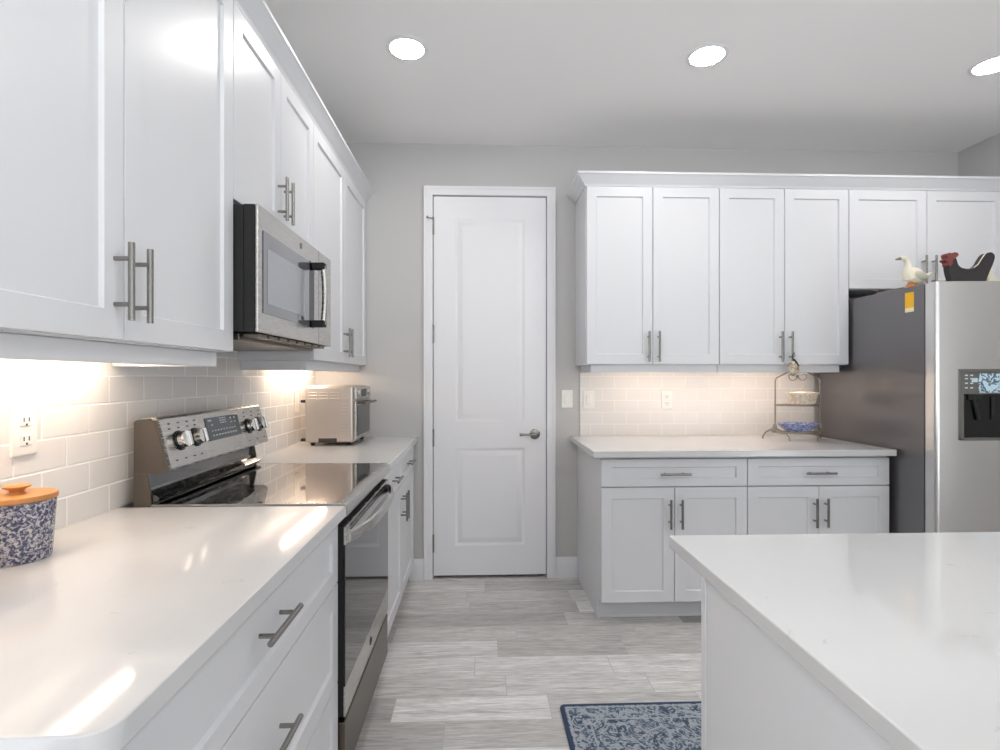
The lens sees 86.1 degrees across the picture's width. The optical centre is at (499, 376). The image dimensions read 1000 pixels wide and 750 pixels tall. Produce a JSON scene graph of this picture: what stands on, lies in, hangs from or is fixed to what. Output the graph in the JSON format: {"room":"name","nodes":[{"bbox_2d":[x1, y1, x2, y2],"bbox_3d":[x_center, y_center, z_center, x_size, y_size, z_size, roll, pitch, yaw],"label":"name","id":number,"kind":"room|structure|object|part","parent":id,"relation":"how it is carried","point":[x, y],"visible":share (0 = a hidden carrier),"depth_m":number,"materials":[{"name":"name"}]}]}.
{"room":"kitchen","nodes":[
{"label":"kitchen","id":0,"kind":"room"},
{"bbox_2d":[119,502,133,507],"bbox_3d":[-1.112,-0.100,-0.259,0.120,2.790,7.565,0,0,-2],"label":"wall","id":1,"kind":"structure","parent":0,"point":[131,505],"depth_m":1.62,"materials":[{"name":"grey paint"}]},
{"bbox_2d":[0,0,232,366],"bbox_3d":[-0.914,-0.572,1.086,0.375,1.083,0.966,0,0,-2],"label":"upper cabinet","id":2,"kind":"object","parent":1,"relation":"attached to","point":[116,116],"visible":1,"depth_m":1.06,"materials":[{"name":"white paint"}]},
{"bbox_3d":[-0.767,-0.594,0.850,0.019,1.037,0.481,0,0,-2],"label":"door","id":3,"kind":"part","parent":2,"relation":"part of","materials":[{"name":"white paint"}]},
{"bbox_3d":[-0.948,-0.051,1.078,0.285,0.042,0.945,0,0,-2],"label":"light rail","id":4,"kind":"part","parent":2,"relation":"part of","materials":[{"name":"white paint"}]},
{"bbox_3d":[-0.746,-0.190,1.063,0.039,0.155,0.012,0,0,-2],"label":"handle","id":5,"kind":"part","parent":2,"relation":"part of","materials":[{"name":"silver metal"}]},
{"bbox_3d":[-0.748,-0.190,1.123,0.039,0.155,0.012,0,0,-2],"label":"handle","id":6,"kind":"part","parent":2,"relation":"part of","materials":[{"name":"silver metal"}]},
{"bbox_3d":[-0.785,-0.594,1.333,0.019,1.037,0.480,0,0,-2],"label":"door","id":7,"kind":"part","parent":2,"relation":"part of","materials":[{"name":"white paint"}]},
{"bbox_2d":[234,0,373,201],"bbox_3d":[-0.779,-1.149,1.994,0.056,0.069,2.844,0,0,-2],"label":"trim","id":8,"kind":"structure","parent":2,"relation":"attached to","point":[257,13],"depth_m":2.07,"materials":[{"name":"white paint"}]},
{"bbox_2d":[0,351,314,530],"bbox_3d":[-1.131,0.118,1.974,0.010,0.526,2.858,0,0,-2],"label":"backsplash","id":9,"kind":"structure","parent":1,"relation":"attached to","point":[87,412],"depth_m":1.50,"materials":[{"name":"white tile"}]},
{"bbox_2d":[9,404,36,457],"bbox_3d":[-1.093,0.123,1.231,0.008,0.116,0.072,0,0,-2],"label":"wall outlet","id":10,"kind":"object","parent":9,"relation":"attached to","point":[22,418],"visible":1,"depth_m":1.22,"materials":[{"name":"white plastic"}]},
{"bbox_2d":[19,415,31,426],"bbox_3d":[-1.090,0.101,1.231,0.002,0.024,0.034,0,0,-2],"label":"receptacle","id":11,"kind":"object","parent":10,"relation":"attached to","point":[24,420],"depth_m":1.23,"materials":[{"name":"white plastic"}]},
{"bbox_2d":[19,434,31,445],"bbox_3d":[-1.090,0.145,1.231,0.002,0.024,0.034,0,0,-2],"label":"receptacle","id":12,"kind":"object","parent":10,"relation":"attached to","point":[24,439],"depth_m":1.23,"materials":[{"name":"white plastic"}]},
{"bbox_2d":[294,392,298,412],"bbox_3d":[-1.161,0.145,3.064,0.010,0.116,0.072,0,0,-2],"label":"light switch","id":13,"kind":"object","parent":9,"relation":"attached to","point":[296,394],"visible":1,"depth_m":3.05,"materials":[{"name":"white plastic"}]},
{"bbox_2d":[233,0,313,246],"bbox_3d":[-0.947,-0.818,1.950,0.375,0.590,0.758,0,0,-2],"label":"upper cabinet","id":14,"kind":"object","parent":1,"relation":"attached to","point":[273,132],"visible":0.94,"depth_m":1.85,"materials":[{"name":"white paint"}]},
{"bbox_3d":[-0.801,-0.819,1.764,0.019,0.586,0.372,0,0,-2],"label":"door","id":15,"kind":"part","parent":14,"relation":"part of","materials":[{"name":"white paint"}]},
{"bbox_2d":[233,204,330,350],"bbox_3d":[-0.895,-0.312,1.961,0.456,0.403,0.774,0,0,-2],"label":"microwave","id":16,"kind":"object","parent":14,"relation":"attached to","point":[282,283],"visible":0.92,"depth_m":1.74,"materials":[{"name":"silver metal"}]},
{"bbox_3d":[-0.686,-0.319,2.086,0.030,0.231,0.022,0,0,-2],"label":"handle","id":17,"kind":"part","parent":16,"relation":"part of","materials":[{"name":"silver metal"}]},
{"bbox_3d":[-0.778,-0.640,1.922,0.039,0.155,0.012,0,0,-2],"label":"handle","id":18,"kind":"part","parent":14,"relation":"part of","materials":[{"name":"silver metal"}]},
{"bbox_3d":[-0.780,-0.640,1.982,0.039,0.155,0.012,0,0,-2],"label":"handle","id":19,"kind":"part","parent":14,"relation":"part of","materials":[{"name":"silver metal"}]},
{"bbox_3d":[-0.815,-0.819,2.143,0.019,0.586,0.380,0,0,-2],"label":"door","id":20,"kind":"part","parent":14,"relation":"part of","materials":[{"name":"white paint"}]},
{"bbox_2d":[238,124,365,371],"bbox_3d":[-0.981,-0.572,2.867,0.375,1.083,1.072,0,0,-2],"label":"upper cabinet","id":21,"kind":"object","parent":1,"relation":"attached to","point":[339,207],"visible":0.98,"depth_m":2.78,"materials":[{"name":"white paint"}]},
{"bbox_3d":[-1.016,-0.051,2.875,0.285,0.042,1.051,0,0,-2],"label":"light rail","id":22,"kind":"part","parent":21,"relation":"part of","materials":[{"name":"white paint"}]},
{"bbox_3d":[-0.832,-0.594,2.606,0.019,1.037,0.538,0,0,-2],"label":"door","id":23,"kind":"part","parent":21,"relation":"part of","materials":[{"name":"white paint"}]},
{"bbox_3d":[-0.812,-0.183,2.847,0.039,0.155,0.012,0,0,-2],"label":"handle","id":24,"kind":"part","parent":21,"relation":"part of","materials":[{"name":"silver metal"}]},
{"bbox_3d":[-0.815,-0.183,2.907,0.039,0.155,0.012,0,0,-2],"label":"handle","id":25,"kind":"part","parent":21,"relation":"part of","materials":[{"name":"silver metal"}]},
{"bbox_3d":[-0.853,-0.594,3.142,0.019,1.037,0.530,0,0,-2],"label":"door","id":26,"kind":"part","parent":21,"relation":"part of","materials":[{"name":"white paint"}]},
{"bbox_2d":[355,574,700,749],"bbox_3d":[1.060,1.335,-0.238,4.700,0.080,7.845,0,0,-2],"label":"floor","id":27,"kind":"structure","parent":0,"point":[472,662],"depth_m":2.43,"materials":[{"name":"grey wood"}]},
{"bbox_2d":[121,525,337,749],"bbox_3d":[-0.761,0.856,1.075,0.679,0.879,0.999,0,0,-2],"label":"base cabinet","id":28,"kind":"object","parent":27,"relation":"on","point":[272,684],"visible":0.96,"depth_m":1.10,"materials":[{"name":"white paint"}]},
{"bbox_2d":[0,506,345,749],"bbox_3d":[-0.769,0.398,1.065,0.663,0.034,1.019,0,0,-2],"label":"countertop","id":29,"kind":"structure","parent":28,"relation":"on","point":[98,633],"depth_m":0.89,"materials":[{"name":"white stone"}]},
{"bbox_2d":[0,482,58,567],"bbox_3d":[-1.013,0.302,1.121,0.137,0.157,0.137,0,0,-2],"label":"canister","id":30,"kind":"object","parent":29,"relation":"on","point":[27,515],"visible":1,"depth_m":1.09,"materials":[{"name":"blue ceramic"}]},
{"bbox_3d":[-1.013,0.234,1.121,0.048,0.020,0.048,0,0,-2],"label":"knob","id":31,"kind":"part","parent":30,"relation":"part of","materials":[{"name":"orange wood"}]},
{"bbox_3d":[-1.013,0.251,1.121,0.137,0.013,0.137,0,0,-2],"label":"lid","id":32,"kind":"part","parent":30,"relation":"part of","materials":[{"name":"orange wood"}]},
{"bbox_3d":[-0.470,0.754,1.086,0.019,0.291,0.994,0,0,-2],"label":"drawer","id":33,"kind":"part","parent":28,"relation":"part of","materials":[{"name":"white paint"}]},
{"bbox_3d":[-0.441,0.494,1.072,0.039,0.012,0.168,0,0,-2],"label":"handle","id":34,"kind":"part","parent":28,"relation":"part of","materials":[{"name":"silver metal"}]},
{"bbox_3d":[-0.441,0.733,1.072,0.039,0.012,0.168,0,0,-2],"label":"handle","id":35,"kind":"part","parent":28,"relation":"part of","materials":[{"name":"silver metal"}]},
{"bbox_3d":[-0.470,1.044,1.086,0.019,0.281,0.994,0,0,-2],"label":"drawer","id":36,"kind":"part","parent":28,"relation":"part of","materials":[{"name":"white paint"}]},
{"bbox_2d":[134,405,393,749],"bbox_3d":[-0.761,0.707,1.959,0.688,1.176,0.749,0,0,-2],"label":"range","id":37,"kind":"object","parent":27,"relation":"on","point":[207,458],"visible":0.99,"depth_m":1.79,"materials":[{"name":"silver metal"}]},
{"bbox_3d":[-0.994,0.197,1.664,0.020,0.061,0.062,0,0,-2],"label":"knob","id":38,"kind":"part","parent":37,"relation":"part of","materials":[{"name":"silver metal"}]},
{"bbox_3d":[-0.997,0.197,1.759,0.020,0.061,0.062,0,0,-2],"label":"knob","id":39,"kind":"part","parent":37,"relation":"part of","materials":[{"name":"silver metal"}]},
{"bbox_3d":[-1.012,0.197,2.159,0.020,0.061,0.062,0,0,-2],"label":"knob","id":40,"kind":"part","parent":37,"relation":"part of","materials":[{"name":"silver metal"}]},
{"bbox_2d":[149,463,389,516],"bbox_3d":[-0.757,0.396,1.959,0.578,0.042,0.749,0,0,-2],"label":"cooktop","id":41,"kind":"object","parent":37,"relation":"in","point":[252,484],"depth_m":1.84,"materials":[{"name":"black glass"}]},
{"bbox_3d":[-0.500,0.732,1.969,0.036,0.569,0.745,0,0,-2],"label":"oven door","id":42,"kind":"part","parent":37,"relation":"part of","materials":[{"name":"black glass"}]},
{"bbox_3d":[-0.498,1.120,1.969,0.040,0.174,0.745,0,0,-2],"label":"storage drawer","id":43,"kind":"part","parent":37,"relation":"part of","materials":[{"name":"silver metal"}]},
{"bbox_3d":[-0.445,0.483,1.971,0.056,0.038,0.713,0,0,-2],"label":"handle","id":44,"kind":"part","parent":37,"relation":"part of","materials":[{"name":"silver metal"}]},
{"bbox_2d":[383,446,415,637],"bbox_3d":[-0.829,0.856,2.877,0.679,0.879,1.072,0,0,-2],"label":"base cabinet","id":45,"kind":"object","parent":27,"relation":"on","point":[400,477],"visible":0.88,"depth_m":2.83,"materials":[{"name":"white paint"}]},
{"bbox_2d":[257,437,417,469],"bbox_3d":[-0.837,0.398,2.877,0.663,0.034,1.075,0,0,-2],"label":"countertop","id":46,"kind":"structure","parent":45,"relation":"on","point":[389,450],"depth_m":2.70,"materials":[{"name":"white stone"}]},
{"bbox_2d":[301,385,376,445],"bbox_3d":[-0.934,0.215,3.141,0.357,0.330,0.383,0,0,-2],"label":"toaster oven","id":47,"kind":"object","parent":46,"relation":"on","point":[333,413],"visible":1,"depth_m":2.95,"materials":[{"name":"silver metal"}]},
{"bbox_3d":[-0.951,0.349,2.952,0.100,0.023,0.007,0,0,-2],"label":"crumb tray handle","id":48,"kind":"part","parent":47,"relation":"part of","materials":[{"name":"metal"}]},
{"bbox_3d":[-0.810,0.241,3.147,0.016,0.220,0.372,0,0,-2],"label":"door","id":49,"kind":"part","parent":47,"relation":"part of","materials":[{"name":"black glass"}]},
{"bbox_3d":[-0.809,0.090,3.147,0.018,0.073,0.372,0,0,-2],"label":"control panel","id":50,"kind":"part","parent":47,"relation":"part of","materials":[{"name":"silver metal"}]},
{"bbox_3d":[-0.779,0.146,3.148,0.046,0.014,0.320,0,0,-2],"label":"handle","id":51,"kind":"part","parent":47,"relation":"part of","materials":[{"name":"silver metal"}]},
{"bbox_3d":[-0.527,0.500,2.612,0.019,0.146,0.516,0,0,-2],"label":"drawer","id":52,"kind":"part","parent":45,"relation":"part of","materials":[{"name":"white paint"}]},
{"bbox_3d":[-0.527,0.882,2.612,0.019,0.610,0.516,0,0,-2],"label":"door","id":53,"kind":"part","parent":45,"relation":"part of","materials":[{"name":"white paint"}]},
{"bbox_3d":[-0.498,0.500,2.613,0.039,0.012,0.150,0,0,-2],"label":"handle","id":54,"kind":"part","parent":45,"relation":"part of","materials":[{"name":"silver metal"}]},
{"bbox_3d":[-0.507,0.690,2.841,0.039,0.150,0.012,0,0,-2],"label":"handle","id":55,"kind":"part","parent":45,"relation":"part of","materials":[{"name":"silver metal"}]},
{"bbox_3d":[-0.509,0.690,2.905,0.039,0.150,0.012,0,0,-2],"label":"handle","id":56,"kind":"part","parent":45,"relation":"part of","materials":[{"name":"silver metal"}]},
{"bbox_3d":[-0.547,0.882,3.135,0.019,0.610,0.524,0,0,-2],"label":"door","id":57,"kind":"part","parent":45,"relation":"part of","materials":[{"name":"white paint"}]},
{"bbox_3d":[-0.547,0.500,3.135,0.019,0.146,0.524,0,0,-2],"label":"drawer","id":58,"kind":"part","parent":45,"relation":"part of","materials":[{"name":"white paint"}]},
{"bbox_2d":[560,701,700,749],"bbox_3d":[0.706,1.290,1.790,0.920,0.010,0.660,0,0,-2],"label":"rug","id":59,"kind":"object","parent":27,"relation":"on","point":[644,725],"visible":0.52,"depth_m":1.97,"materials":[{"name":"blue fabric"}]},
{"bbox_2d":[577,446,746,617],"bbox_3d":[0.903,0.856,3.121,0.776,0.879,0.718,0,0,-2],"label":"base cabinet","id":60,"kind":"object","parent":27,"relation":"on","point":[629,509],"visible":0.88,"depth_m":2.81,"materials":[{"name":"white paint"}]},
{"bbox_3d":[0.523,0.856,3.136,0.018,0.879,0.659,0,0,-2],"label":"panel","id":61,"kind":"part","parent":60,"relation":"part of","materials":[{"name":"white paint"}]},
{"bbox_3d":[0.721,0.878,2.803,0.385,0.600,0.019,0,0,-2],"label":"door","id":62,"kind":"part","parent":60,"relation":"part of","materials":[{"name":"white paint"}]},
{"bbox_3d":[0.920,1.286,2.897,0.757,0.018,0.007,0,0,-2],"label":"toe moulding","id":63,"kind":"part","parent":60,"relation":"part of","materials":[{"name":"white paint"}]},
{"bbox_3d":[0.885,0.713,2.780,0.012,0.152,0.039,0,0,-2],"label":"handle","id":64,"kind":"part","parent":60,"relation":"part of","materials":[{"name":"silver metal"}]},
{"bbox_3d":[0.914,0.501,2.811,0.772,0.144,0.019,0,0,-2],"label":"drawer","id":65,"kind":"part","parent":60,"relation":"part of","materials":[{"name":"white paint"}]},
{"bbox_3d":[0.910,0.505,2.781,0.160,0.012,0.039,0,0,-2],"label":"handle","id":66,"kind":"part","parent":60,"relation":"part of","materials":[{"name":"silver metal"}]},
{"bbox_3d":[0.946,0.713,2.783,0.012,0.152,0.039,0,0,-2],"label":"handle","id":67,"kind":"part","parent":60,"relation":"part of","materials":[{"name":"silver metal"}]},
{"bbox_3d":[1.108,0.878,2.818,0.385,0.600,0.019,0,0,-2],"label":"door","id":68,"kind":"part","parent":60,"relation":"part of","materials":[{"name":"white paint"}]},
{"bbox_2d":[701,576,894,749],"bbox_3d":[1.101,0.853,0.114,1.291,0.885,2.045,0,0,-2],"label":"kitchen island","id":69,"kind":"object","parent":27,"relation":"on","point":[755,695],"visible":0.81,"depth_m":0.89,"materials":[{"name":"white paint"}]},
{"bbox_2d":[669,532,999,749],"bbox_3d":[1.121,0.395,0.178,1.346,0.028,2.272,0,0,-2],"label":"island countertop","id":70,"kind":"structure","parent":69,"relation":"on","point":[903,629],"depth_m":0.86,"materials":[{"name":"white stone"}]},
{"bbox_2d":[746,456,888,534],"bbox_3d":[1.676,0.856,3.150,0.770,0.879,0.718,0,0,-2],"label":"base cabinet","id":71,"kind":"object","parent":27,"relation":"on","point":[840,494],"visible":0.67,"depth_m":2.83,"materials":[{"name":"white paint"}]},
{"bbox_2d":[570,435,896,457],"bbox_3d":[1.265,0.398,3.132,1.597,0.034,0.722,0,0,-2],"label":"countertop","id":72,"kind":"structure","parent":71,"relation":"on","point":[676,445],"depth_m":2.89,"materials":[{"name":"white stone"}]},
{"bbox_2d":[762,372,824,440],"bbox_3d":[1.785,0.164,3.209,0.371,0.424,0.178,0,0,-2],"label":"plate rack","id":73,"kind":"object","parent":72,"relation":"on","point":[774,429],"visible":0.89,"depth_m":3.21,"materials":[{"name":"grey metal"}]},
{"bbox_3d":[1.785,0.141,3.209,0.283,0.378,0.009,0,0,-2],"label":"frame","id":74,"kind":"part","parent":73,"relation":"part of","materials":[{"name":"grey metal"}]},
{"bbox_2d":[777,422,818,431],"bbox_3d":[1.787,0.301,3.209,0.242,0.051,0.160,0,0,-2],"label":"bowl","id":75,"kind":"object","parent":73,"relation":"on","point":[788,426],"visible":1,"depth_m":3.16,"materials":[{"name":"blue ceramic"}]},
{"bbox_2d":[786,388,818,404],"bbox_3d":[1.815,0.114,3.210,0.192,0.098,0.138,0,0,-2],"label":"serving dish","id":76,"kind":"object","parent":73,"relation":"on","point":[802,397],"visible":1,"depth_m":3.16,"materials":[{"name":"beige ceramic"}]},
{"bbox_3d":[1.815,0.084,3.210,0.176,0.038,0.127,0,0,-2],"label":"lid","id":77,"kind":"part","parent":76,"relation":"part of","materials":[{"name":"beige ceramic"}]},
{"bbox_3d":[1.495,0.878,2.832,0.382,0.600,0.019,0,0,-2],"label":"door","id":78,"kind":"part","parent":71,"relation":"part of","materials":[{"name":"white paint"}]},
{"bbox_3d":[1.659,0.713,2.809,0.012,0.152,0.039,0,0,-2],"label":"handle","id":79,"kind":"part","parent":71,"relation":"part of","materials":[{"name":"silver metal"}]},
{"bbox_3d":[1.687,0.501,2.840,0.766,0.144,0.019,0,0,-2],"label":"drawer","id":80,"kind":"part","parent":71,"relation":"part of","materials":[{"name":"white paint"}]},
{"bbox_3d":[1.683,0.505,2.810,0.160,0.012,0.039,0,0,-2],"label":"handle","id":81,"kind":"part","parent":71,"relation":"part of","materials":[{"name":"silver metal"}]},
{"bbox_3d":[1.718,0.713,2.812,0.012,0.152,0.039,0,0,-2],"label":"handle","id":82,"kind":"part","parent":71,"relation":"part of","materials":[{"name":"silver metal"}]},
{"bbox_3d":[1.880,0.878,2.847,0.382,0.600,0.019,0,0,-2],"label":"door","id":83,"kind":"part","parent":71,"relation":"part of","materials":[{"name":"white paint"}]},
{"bbox_2d":[819,281,999,532],"bbox_3d":[2.543,0.416,3.008,0.920,1.757,0.978,0,0,-2],"label":"refrigerator","id":84,"kind":"object","parent":27,"relation":"on","point":[920,380],"visible":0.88,"depth_m":2.61,"materials":[{"name":"silver metal"}]},
{"bbox_2d":[872,287,904,293],"bbox_3d":[2.105,-0.478,2.903,0.030,0.030,0.215,0,0,-2],"label":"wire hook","id":85,"kind":"object","parent":84,"relation":"on","point":[878,292],"visible":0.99,"depth_m":2.91,"materials":[{"name":"grey metal"}]},
{"bbox_2d":[895,256,931,287],"bbox_3d":[2.145,-0.545,2.772,0.195,0.164,0.072,0,0,-2],"label":"figurine","id":86,"kind":"object","parent":84,"relation":"on","point":[914,276],"visible":0.98,"depth_m":2.75,"materials":[{"name":"white ceramic"}]},
{"bbox_3d":[2.320,0.366,2.608,0.443,1.657,0.074,0,0,-2],"label":"door","id":87,"kind":"part","parent":84,"relation":"part of","materials":[{"name":"silver metal"}]},
{"bbox_2d":[939,251,994,280],"bbox_3d":[2.312,-0.541,2.648,0.255,0.157,0.039,0,0,-2],"label":"figurine","id":88,"kind":"object","parent":84,"relation":"on","point":[981,268],"visible":0.94,"depth_m":2.63,"materials":[{"name":"black paint"}]},
{"bbox_3d":[2.337,0.029,2.574,0.233,0.104,0.006,0,0,-2],"label":"dispenser panel","id":89,"kind":"part","parent":84,"relation":"part of","materials":[{"name":"plastic"}]},
{"bbox_2d":[986,268,999,280],"bbox_3d":[2.549,-0.510,2.737,0.153,0.095,0.033,0,0,-2],"label":"figurine","id":90,"kind":"object","parent":84,"relation":"on","point":[991,277],"visible":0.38,"depth_m":2.72,"materials":[{"name":"white ceramic"}]},
{"bbox_2d":[265,0,999,151],"bbox_3d":[1.060,-1.535,-0.238,4.700,0.080,7.845,0,0,-2],"label":"ceiling","id":91,"kind":"structure","parent":0,"point":[842,75],"depth_m":2.61,"materials":[{"name":"paint"}]},
{"bbox_2d":[386,35,427,60],"bbox_3d":[-0.423,-1.492,2.433,0.188,0.006,0.188,0,0,-2],"label":"recessed light","id":92,"kind":"object","parent":91,"relation":"in","point":[402,47],"visible":1,"depth_m":2.43,"materials":[{"name":"white paint"}]},
{"bbox_2d":[390,39,423,58],"bbox_3d":[-0.423,-1.492,2.433,0.150,0.004,0.150,0,0,-2],"label":"diffuser","id":93,"kind":"object","parent":92,"relation":"attached to","point":[399,48],"depth_m":2.43,"materials":[{"name":"white plastic"}]},
{"bbox_2d":[686,43,728,67],"bbox_3d":[0.963,-1.492,2.488,0.188,0.006,0.188,0,0,-2],"label":"recessed light","id":94,"kind":"object","parent":91,"relation":"in","point":[706,55],"visible":1,"depth_m":2.48,"materials":[{"name":"white"}]},
{"bbox_2d":[690,47,724,65],"bbox_3d":[0.963,-1.492,2.488,0.150,0.004,0.150,0,0,-2],"label":"diffuser","id":95,"kind":"object","parent":94,"relation":"attached to","point":[699,56],"depth_m":2.49,"materials":[{"name":"white plastic"}]},
{"bbox_2d":[967,54,999,75],"bbox_3d":[2.361,-1.492,2.560,0.188,0.006,0.188,0,0,-2],"label":"recessed light","id":96,"kind":"object","parent":91,"relation":"in","point":[990,65],"visible":1,"depth_m":2.58,"materials":[{"name":"white"}]},
{"bbox_2d":[973,57,999,73],"bbox_3d":[2.361,-1.492,2.560,0.150,0.004,0.150,0,0,-2],"label":"diffuser","id":97,"kind":"object","parent":96,"relation":"attached to","point":[990,65],"depth_m":2.57,"materials":[{"name":"white plastic"}]},
{"bbox_2d":[315,143,957,576],"bbox_3d":[0.928,-0.100,3.542,4.241,2.790,0.120,0,0,-2],"label":"wall","id":98,"kind":"structure","parent":0,"point":[397,174],"depth_m":3.44,"materials":[{"name":"grey paint"}]},
{"bbox_2d":[426,196,546,575],"bbox_3d":[-0.082,0.058,3.433,0.775,2.431,0.088,0,0,-2],"label":"door","id":99,"kind":"structure","parent":98,"relation":"in","point":[489,432],"depth_m":3.44,"materials":[{"name":"white paint"}]},
{"bbox_3d":[0.191,0.367,3.426,0.134,0.066,0.053,0,0,-2],"label":"handle","id":100,"kind":"part","parent":99,"relation":"part of","materials":[{"name":"silver metal"}]},
{"bbox_2d":[424,185,555,579],"bbox_3d":[-0.065,0.037,3.434,0.845,2.516,0.021,0,0,-2],"label":"trim","id":101,"kind":"structure","parent":98,"relation":"attached to","point":[429,191],"depth_m":3.42,"materials":[{"name":"white paint"}]},
{"bbox_2d":[409,557,577,579],"bbox_3d":[-0.039,1.229,3.438,1.080,0.132,0.015,0,0,-2],"label":"baseboard","id":102,"kind":"structure","parent":98,"relation":"attached to","point":[566,567],"depth_m":3.45,"materials":[{"name":"white paint"}]},
{"bbox_2d":[561,390,572,407],"bbox_3d":[0.434,0.142,3.458,0.072,0.116,0.010,0,0,-2],"label":"light switch","id":103,"kind":"object","parent":98,"relation":"attached to","point":[566,395],"visible":1,"depth_m":3.46,"materials":[{"name":"white plastic"}]},
{"bbox_2d":[575,186,718,372],"bbox_3d":[0.889,-0.571,3.286,0.790,1.085,0.388,0,0,-2],"label":"upper cabinet","id":104,"kind":"object","parent":98,"relation":"attached to","point":[647,258],"visible":1,"depth_m":3.13,"materials":[{"name":"white paint"}]},
{"bbox_3d":[0.699,-0.594,3.133,0.388,1.037,0.019,0,0,-2],"label":"door","id":105,"kind":"part","parent":104,"relation":"part of","materials":[{"name":"white paint"}]},
{"bbox_3d":[0.904,-0.050,3.316,0.756,0.044,0.309,0,0,-2],"label":"light rail","id":106,"kind":"part","parent":104,"relation":"part of","materials":[{"name":"white paint"}]},
{"bbox_3d":[0.866,-0.177,3.110,0.012,0.180,0.039,0,0,-2],"label":"handle","id":107,"kind":"part","parent":104,"relation":"part of","materials":[{"name":"silver metal"}]},
{"bbox_3d":[0.926,-0.177,3.112,0.012,0.180,0.039,0,0,-2],"label":"handle","id":108,"kind":"part","parent":104,"relation":"part of","materials":[{"name":"silver metal"}]},
{"bbox_3d":[1.092,-0.594,3.147,0.392,1.037,0.019,0,0,-2],"label":"door","id":109,"kind":"part","parent":104,"relation":"part of","materials":[{"name":"white paint"}]},
{"bbox_2d":[580,366,813,435],"bbox_3d":[1.290,0.155,3.491,1.545,0.452,0.010,0,0,-2],"label":"backsplash","id":110,"kind":"structure","parent":98,"relation":"attached to","point":[625,403],"depth_m":3.48,"materials":[{"name":"white tile"}]},
{"bbox_2d":[583,391,593,408],"bbox_3d":[0.572,0.147,3.453,0.072,0.116,0.010,0,0,-2],"label":"light switch","id":111,"kind":"object","parent":110,"relation":"attached to","point":[588,396],"visible":1,"depth_m":3.45,"materials":[{"name":"white plastic"}]},
{"bbox_2d":[661,391,671,408],"bbox_3d":[1.083,0.149,3.473,0.072,0.116,0.008,0,0,-2],"label":"wall outlet","id":112,"kind":"object","parent":110,"relation":"attached to","point":[666,396],"visible":1,"depth_m":3.47,"materials":[{"name":"white plastic"}]},
{"bbox_2d":[717,188,847,372],"bbox_3d":[1.675,-0.571,3.315,0.779,1.085,0.388,0,0,-2],"label":"upper cabinet","id":113,"kind":"object","parent":98,"relation":"attached to","point":[783,253],"visible":0.98,"depth_m":3.16,"materials":[{"name":"white paint"}]},
{"bbox_3d":[1.485,-0.594,3.162,0.387,1.037,0.019,0,0,-2],"label":"door","id":114,"kind":"part","parent":113,"relation":"part of","materials":[{"name":"white paint"}]},
{"bbox_3d":[1.655,-0.050,3.344,0.742,0.044,0.309,0,0,-2],"label":"light rail","id":115,"kind":"part","parent":113,"relation":"part of","materials":[{"name":"white paint"}]},
{"bbox_3d":[1.651,-0.177,3.139,0.012,0.180,0.039,0,0,-2],"label":"handle","id":116,"kind":"part","parent":113,"relation":"part of","materials":[{"name":"silver metal"}]},
{"bbox_3d":[1.711,-0.177,3.142,0.012,0.180,0.039,0,0,-2],"label":"handle","id":117,"kind":"part","parent":113,"relation":"part of","materials":[{"name":"silver metal"}]},
{"bbox_2d":[788,352,798,375],"bbox_3d":[1.714,-0.074,3.120,0.060,0.140,0.064,0,0,-2],"label":"egg ornament","id":118,"kind":"object","parent":113,"relation":"hanging from","point":[793,368],"visible":1,"depth_m":3.10,"materials":[{"name":"beige ceramic"}]},
{"bbox_3d":[1.875,-0.594,3.177,0.387,1.037,0.019,0,0,-2],"label":"door","id":119,"kind":"part","parent":113,"relation":"part of","materials":[{"name":"white paint"}]},
{"bbox_2d":[567,171,999,204],"bbox_3d":[1.747,-1.149,3.313,2.619,0.069,0.398,0,0,-2],"label":"trim","id":120,"kind":"structure","parent":98,"relation":"attached to","point":[582,179],"depth_m":3.14,"materials":[{"name":"white paint"}]},
{"bbox_2d":[848,190,999,297],"bbox_3d":[2.560,-0.818,3.348,0.988,0.591,0.388,0,0,-2],"label":"upper cabinet","id":121,"kind":"object","parent":98,"relation":"attached to","point":[884,226],"visible":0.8,"depth_m":3.19,"materials":[{"name":"white paint"}]},
{"bbox_3d":[2.309,-0.819,3.193,0.474,0.587,0.019,0,0,-2],"label":"door","id":122,"kind":"part","parent":121,"relation":"part of","materials":[{"name":"white paint"}]},
{"bbox_3d":[2.519,-0.630,3.172,0.012,0.180,0.039,0,0,-2],"label":"handle","id":123,"kind":"part","parent":121,"relation":"part of","materials":[{"name":"silver metal"}]},
{"bbox_3d":[2.579,-0.630,3.174,0.012,0.180,0.039,0,0,-2],"label":"handle","id":124,"kind":"part","parent":121,"relation":"part of","materials":[{"name":"silver metal"}]},
{"bbox_3d":[2.786,-0.819,3.211,0.474,0.587,0.019,0,0,-2],"label":"door","id":125,"kind":"part","parent":121,"relation":"part of","materials":[{"name":"white paint"}]},
{"bbox_2d":[958,133,999,191],"bbox_3d":[3.246,-0.100,-0.096,0.120,2.790,7.565,0,0,-2],"label":"wall","id":126,"kind":"structure","parent":0,"point":[982,158],"depth_m":3.39,"materials":[{"name":"grey paint"}]}
]}

